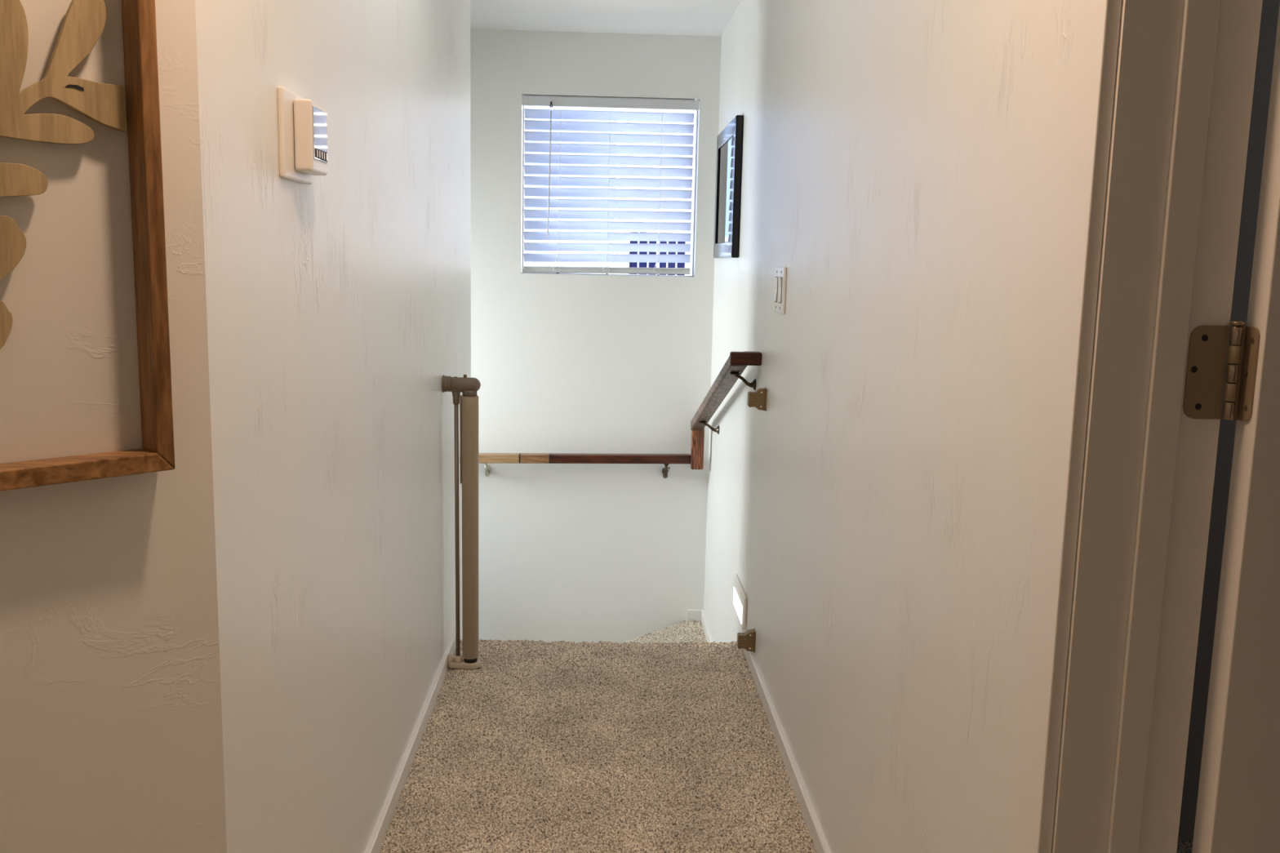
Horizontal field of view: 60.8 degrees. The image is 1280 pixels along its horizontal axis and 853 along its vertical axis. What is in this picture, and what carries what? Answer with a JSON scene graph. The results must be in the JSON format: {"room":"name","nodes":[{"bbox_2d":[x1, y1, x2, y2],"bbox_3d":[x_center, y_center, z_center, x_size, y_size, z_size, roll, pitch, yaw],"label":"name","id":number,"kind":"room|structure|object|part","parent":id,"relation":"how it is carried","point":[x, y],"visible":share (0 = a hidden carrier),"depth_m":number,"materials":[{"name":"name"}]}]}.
{"room":"upstairs hallway","nodes":[
{"label":"upstairs hallway","id":0,"kind":"room"},
{"bbox_2d":[0,0,226,852],"bbox_3d":[-0.881,-0.027,1.057,0.120,2.282,1.000,9,12,42],"label":"wall","id":1,"kind":"structure","parent":0,"point":[111,732],"depth_m":1.27,"materials":[{"name":"white paint"}]},
{"bbox_2d":[0,0,174,491],"bbox_3d":[-0.742,-0.361,1.026,0.044,0.882,0.560,9,12,42],"label":"wall art","id":2,"kind":"object","parent":1,"relation":"attached to","point":[83,24],"visible":1,"depth_m":1.20,"materials":[{"name":"brown wood"}]},
{"bbox_3d":[-0.751,0.064,1.090,0.044,0.022,0.559,9,12,42],"label":"frame rail","id":3,"kind":"part","parent":2,"relation":"part of","materials":[{"name":"brown wood"}]},
{"bbox_3d":[-0.558,-0.387,1.222,0.044,0.880,0.020,9,12,42],"label":"frame rail","id":4,"kind":"part","parent":2,"relation":"part of","materials":[{"name":"brown wood"}]},
{"bbox_2d":[195,0,471,852],"bbox_3d":[-0.658,0.673,2.828,0.120,4.182,2.725,1,9,-2],"label":"wall","id":5,"kind":"structure","parent":0,"point":[339,304],"depth_m":1.97,"materials":[{"name":"white paint"}]},
{"bbox_2d":[276,85,327,184],"bbox_3d":[-0.517,-0.447,1.690,0.040,0.132,0.159,1,9,-2],"label":"thermostat","id":6,"kind":"object","parent":5,"relation":"attached to","point":[302,122],"visible":1,"depth_m":1.66,"materials":[{"name":"white plastic"}]},
{"bbox_3d":[-0.533,-0.447,1.689,0.009,0.132,0.159,1,9,-2],"label":"plate","id":7,"kind":"part","parent":6,"relation":"part of","materials":[{"name":"white plastic"}]},
{"bbox_2d":[315,147,327,161],"bbox_3d":[-0.500,-0.426,1.711,0.001,0.014,0.074,1,9,-2],"label":"grille","id":8,"kind":"object","parent":6,"relation":"attached to","point":[321,153],"depth_m":1.71,"materials":[{"name":"white plastic"}]},
{"bbox_2d":[364,626,455,852],"bbox_3d":[-0.587,0.878,2.629,0.013,0.058,2.265,1,9,-2],"label":"baseboard","id":9,"kind":"structure","parent":5,"relation":"attached to","point":[383,823],"depth_m":2.77,"materials":[{"name":"white paint"}]},
{"bbox_2d":[441,374,480,669],"bbox_3d":[-0.556,0.304,3.416,0.115,0.938,0.062,1,9,-2],"label":"safety gate","id":10,"kind":"object","parent":5,"relation":"attached to","point":[468,402],"visible":1,"depth_m":3.39,"materials":[{"name":"brown plastic"}]},
{"bbox_3d":[-0.602,-0.131,3.349,0.004,0.053,0.053,1,9,-2],"label":"wall plate","id":11,"kind":"part","parent":10,"relation":"part of","materials":[{"name":"brown plastic"}]},
{"bbox_2d":[443,375,451,391],"bbox_3d":[-0.590,-0.131,3.349,0.021,0.049,0.049,1,9,-2],"label":"mount","id":12,"kind":"object","parent":10,"relation":"on","point":[446,380],"depth_m":3.33,"materials":[{"name":"brown plastic"}]},
{"bbox_3d":[-0.535,-0.122,3.353,0.090,0.058,0.047,1,9,-2],"label":"arm","id":13,"kind":"part","parent":10,"relation":"part of","materials":[{"name":"brown plastic"}]},
{"bbox_2d":[470,28,721,643],"bbox_3d":[-0.826,0.669,5.188,2.262,4.882,0.140,1,9,-2],"label":"wall","id":14,"kind":"structure","parent":0,"point":[562,363],"depth_m":5.01,"materials":[{"name":"white paint"}]},
{"bbox_2d":[478,351,761,478],"bbox_3d":[-0.604,-0.010,4.235,1.912,0.717,1.556,1,9,-2],"label":"stair handrail","id":15,"kind":"object","parent":14,"relation":"attached to","point":[732,370],"visible":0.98,"depth_m":4.94,"materials":[{"name":"brown wood"}]},
{"bbox_3d":[-0.679,0.144,4.964,1.822,0.061,0.045,1,9,-2],"label":"rail","id":16,"kind":"part","parent":15,"relation":"part of","materials":[{"name":"brown wood"}]},
{"bbox_3d":[0.261,0.089,4.958,0.056,0.208,0.055,1,9,-2],"label":"drop post","id":17,"kind":"part","parent":15,"relation":"part of","materials":[{"name":"brown wood"}]},
{"bbox_3d":[0.285,-0.107,4.195,0.057,0.465,1.417,1,9,-2],"label":"sloped rail","id":18,"kind":"part","parent":15,"relation":"part of","materials":[{"name":"brown wood"}]},
{"bbox_2d":[686,609,701,621],"bbox_3d":[0.256,0.900,5.184,0.067,0.060,0.013,1,9,-2],"label":"baseboard","id":19,"kind":"structure","parent":14,"relation":"attached to","point":[691,615],"depth_m":5.18,"materials":[{"name":"white paint"}]},
{"bbox_2d":[470,0,740,35],"bbox_3d":[0.329,-1.280,1.488,4.470,0.120,6.940,1,9,-2],"label":"ceiling","id":20,"kind":"structure","parent":0,"point":[671,17],"depth_m":4.45,"materials":[{"name":"white paint"}]},
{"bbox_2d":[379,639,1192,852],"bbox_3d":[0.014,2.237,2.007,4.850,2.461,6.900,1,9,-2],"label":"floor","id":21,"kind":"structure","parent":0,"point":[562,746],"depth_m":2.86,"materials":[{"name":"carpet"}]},
{"bbox_2d":[622,619,706,643],"bbox_3d":[-0.172,1.100,4.516,0.988,0.558,1.358,1,9,-2],"label":"staircase","id":22,"kind":"structure","parent":21,"relation":"on","point":[687,630],"depth_m":4.97,"materials":[{"name":"carpet"}]},
{"bbox_2d":[703,0,1076,852],"bbox_3d":[0.499,0.841,1.875,0.140,4.182,6.820,1,9,-2],"label":"wall","id":23,"kind":"structure","parent":0,"point":[903,161],"depth_m":1.91,"materials":[{"name":"white paint"}]},
{"bbox_2d":[701,609,713,642],"bbox_3d":[0.315,0.978,4.670,0.013,0.060,1.056,1,9,-2],"label":"baseboard","id":24,"kind":"structure","parent":23,"relation":"attached to","point":[704,620],"depth_m":4.96,"materials":[{"name":"white paint"}]},
{"bbox_2d":[713,115,743,257],"bbox_3d":[0.348,-0.934,4.362,0.028,0.516,0.675,1,9,-2],"label":"framed picture","id":25,"kind":"object","parent":23,"relation":"attached to","point":[730,140],"visible":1,"depth_m":4.23,"materials":[{"name":"black paint"}]},
{"bbox_3d":[0.338,-0.980,4.665,0.028,0.513,0.062,1,9,-2],"label":"frame rail","id":26,"kind":"part","parent":25,"relation":"part of","materials":[{"name":"black paint"}]},
{"bbox_3d":[0.342,-0.934,4.362,0.002,0.400,0.559,1,9,-2],"label":"glass","id":27,"kind":"part","parent":25,"relation":"part of","materials":[{"name":"clear glass"}]},
{"bbox_3d":[0.344,-0.710,4.396,0.028,0.062,0.671,1,9,-2],"label":"frame rail","id":28,"kind":"part","parent":25,"relation":"part of","materials":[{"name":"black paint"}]},
{"bbox_3d":[0.353,-1.159,4.328,0.028,0.062,0.671,1,9,-2],"label":"frame rail","id":29,"kind":"part","parent":25,"relation":"part of","materials":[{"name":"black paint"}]},
{"bbox_3d":[0.359,-0.889,4.059,0.028,0.513,0.062,1,9,-2],"label":"frame rail","id":30,"kind":"part","parent":25,"relation":"part of","materials":[{"name":"black paint"}]},
{"bbox_2d":[733,573,746,629],"bbox_3d":[0.351,0.615,3.848,0.012,0.114,0.294,1,9,-2],"label":"step light","id":31,"kind":"object","parent":23,"relation":"attached to","point":[740,599],"visible":1,"depth_m":3.80,"materials":[{"name":"white plastic"}]},
{"bbox_2d":[737,628,755,652],"bbox_3d":[0.342,0.688,3.511,0.056,0.068,0.037,1,9,-2],"label":"mount","id":32,"kind":"object","parent":23,"relation":"attached to","point":[747,640],"visible":1,"depth_m":3.50,"materials":[{"name":"brown plastic"}]},
{"bbox_3d":[0.367,0.689,3.512,0.005,0.068,0.037,1,9,-2],"label":"wall plate","id":33,"kind":"part","parent":32,"relation":"part of","materials":[{"name":"brown plastic"}]},
{"bbox_2d":[746,387,767,411],"bbox_3d":[0.360,-0.084,3.355,0.056,0.068,0.037,1,9,-2],"label":"mount","id":34,"kind":"object","parent":23,"relation":"attached to","point":[757,399],"visible":1,"depth_m":3.34,"materials":[{"name":"brown plastic"}]},
{"bbox_3d":[0.385,-0.084,3.356,0.005,0.068,0.037,1,9,-2],"label":"wall plate","id":35,"kind":"part","parent":34,"relation":"part of","materials":[{"name":"brown plastic"}]},
{"bbox_2d":[773,266,786,313],"bbox_3d":[0.395,-0.389,3.105,0.012,0.128,0.170,1,9,-2],"label":"light switch","id":36,"kind":"object","parent":23,"relation":"attached to","point":[780,283],"visible":1,"depth_m":3.07,"materials":[{"name":"white plastic"}]},
{"bbox_2d":[739,627,831,852],"bbox_3d":[0.394,0.906,2.584,0.013,0.058,2.430,1,9,-2],"label":"baseboard","id":37,"kind":"structure","parent":23,"relation":"attached to","point":[807,811],"depth_m":2.80,"materials":[{"name":"white paint"}]},
{"bbox_2d":[1010,0,1121,852],"bbox_3d":[0.477,0.134,0.762,0.016,2.110,0.963,1,9,-2],"label":"trim","id":38,"kind":"structure","parent":23,"relation":"attached to","point":[1097,22],"depth_m":1.18,"materials":[{"name":"white paint"}]},
{"bbox_2d":[1051,0,1262,852],"bbox_3d":[0.554,0.164,0.771,0.139,2.050,0.836,1,9,-2],"label":"trim","id":39,"kind":"structure","parent":23,"relation":"attached to","point":[1149,38],"depth_m":1.15,"materials":[{"name":"white paint"}]},
{"bbox_2d":[1106,0,1220,852],"bbox_3d":[0.547,0.115,1.165,0.034,2.030,0.006,1,9,-2],"label":"trim","id":40,"kind":"structure","parent":23,"relation":"attached to","point":[1200,17],"depth_m":1.14,"materials":[{"name":"white paint"}]},
{"bbox_2d":[1182,3,1279,852],"bbox_3d":[0.977,0.118,1.168,0.816,2.018,0.035,1,9,-2],"label":"door","id":41,"kind":"structure","parent":23,"relation":"in","point":[1237,811],"depth_m":1.15,"materials":[{"name":"white paint"}]},
{"bbox_3d":[0.602,-0.058,1.131,0.059,0.104,0.026,1,9,-2],"label":"door hinge","id":42,"kind":"part","parent":41,"relation":"part of","materials":[{"name":"metal"}]},
{"bbox_3d":[0.624,-0.054,1.133,0.015,0.098,0.026,1,9,-2],"label":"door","id":43,"kind":"part","parent":41,"relation":"part of","materials":[{"name":"brown metal"}]},
{"bbox_2d":[1177,0,1279,841],"bbox_3d":[1.595,0.071,0.826,1.948,2.302,3.300,1,9,-2],"label":"wall","id":44,"kind":"structure","parent":0,"point":[1270,8],"depth_m":2.38,"materials":[{"name":"grey paint"}]},
{"label":"outside","id":45,"kind":"structure","parent":0,"visible":0},
{"bbox_3d":[-0.972,0.536,25.547,60.000,0.100,39.600,1,9,-2],"label":"ground","id":46,"kind":"structure","parent":45,"visible":0},
{"bbox_2d":[524,231,613,274],"bbox_3d":[-4.230,-1.667,23.177,7.240,4.820,5.400,1,9,-2],"label":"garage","id":47,"kind":"structure","parent":46,"relation":"on","point":[526,264],"depth_m":20.32,"materials":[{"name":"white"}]},
{"bbox_2d":[522,105,697,276],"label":"window","id":48,"kind":"structure","parent":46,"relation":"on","point":[636,264],"depth_m":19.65,"materials":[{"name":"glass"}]},
{"bbox_2d":[522,94,699,275],"bbox_3d":[-0.137,-1.076,4.906,0.782,0.778,0.073,1,9,-2],"label":"window blind","id":49,"kind":"object","parent":48,"relation":"attached to","point":[537,100],"visible":1,"depth_m":4.91,"materials":[{"name":"white plastic"}]},
{"bbox_3d":[-0.368,-1.058,4.886,0.035,0.729,0.013,1,9,-2],"label":"ladder cord","id":50,"kind":"part","parent":49,"relation":"part of","materials":[{"name":"white fabric"}]},
{"bbox_3d":[-0.145,-1.055,4.895,0.035,0.729,0.013,1,9,-2],"label":"ladder cord","id":51,"kind":"part","parent":49,"relation":"part of","materials":[{"name":"white fabric"}]},
{"bbox_3d":[-0.150,-0.711,4.969,0.756,0.028,0.050,0,9,-2],"label":"rail","id":52,"kind":"part","parent":49,"relation":"part of","materials":[{"name":"white plastic"}]},
{"bbox_3d":[0.086,-1.051,4.904,0.035,0.729,0.013,1,9,-2],"label":"ladder cord","id":53,"kind":"part","parent":49,"relation":"part of","materials":[{"name":"white fabric"}]},
{"bbox_3d":[-0.122,-2.915,19.729,0.140,1.185,0.030,1,9,-2],"label":"pane","id":54,"kind":"part","parent":48,"relation":"part of","materials":[{"name":"blue"}]},
{"bbox_3d":[0.052,-2.912,19.735,0.140,1.185,0.030,1,9,-2],"label":"pane","id":55,"kind":"part","parent":48,"relation":"part of","materials":[{"name":"blue"}]},
{"bbox_3d":[0.222,-2.909,19.742,0.130,1.185,0.030,1,9,-2],"label":"pane","id":56,"kind":"part","parent":48,"relation":"part of","materials":[{"name":"blue"}]},
{"bbox_3d":[0.412,-2.906,19.749,0.120,1.185,0.030,1,9,-2],"label":"pane","id":57,"kind":"part","parent":48,"relation":"part of","materials":[{"name":"blue"}]},
{"bbox_3d":[0.572,-2.904,19.755,0.130,1.185,0.030,1,9,-2],"label":"pane","id":58,"kind":"part","parent":48,"relation":"part of","materials":[{"name":"blue"}]},
{"bbox_3d":[0.739,-2.901,19.761,0.135,1.185,0.030,1,9,-2],"label":"pane","id":59,"kind":"part","parent":48,"relation":"part of","materials":[{"name":"blue"}]}
]}

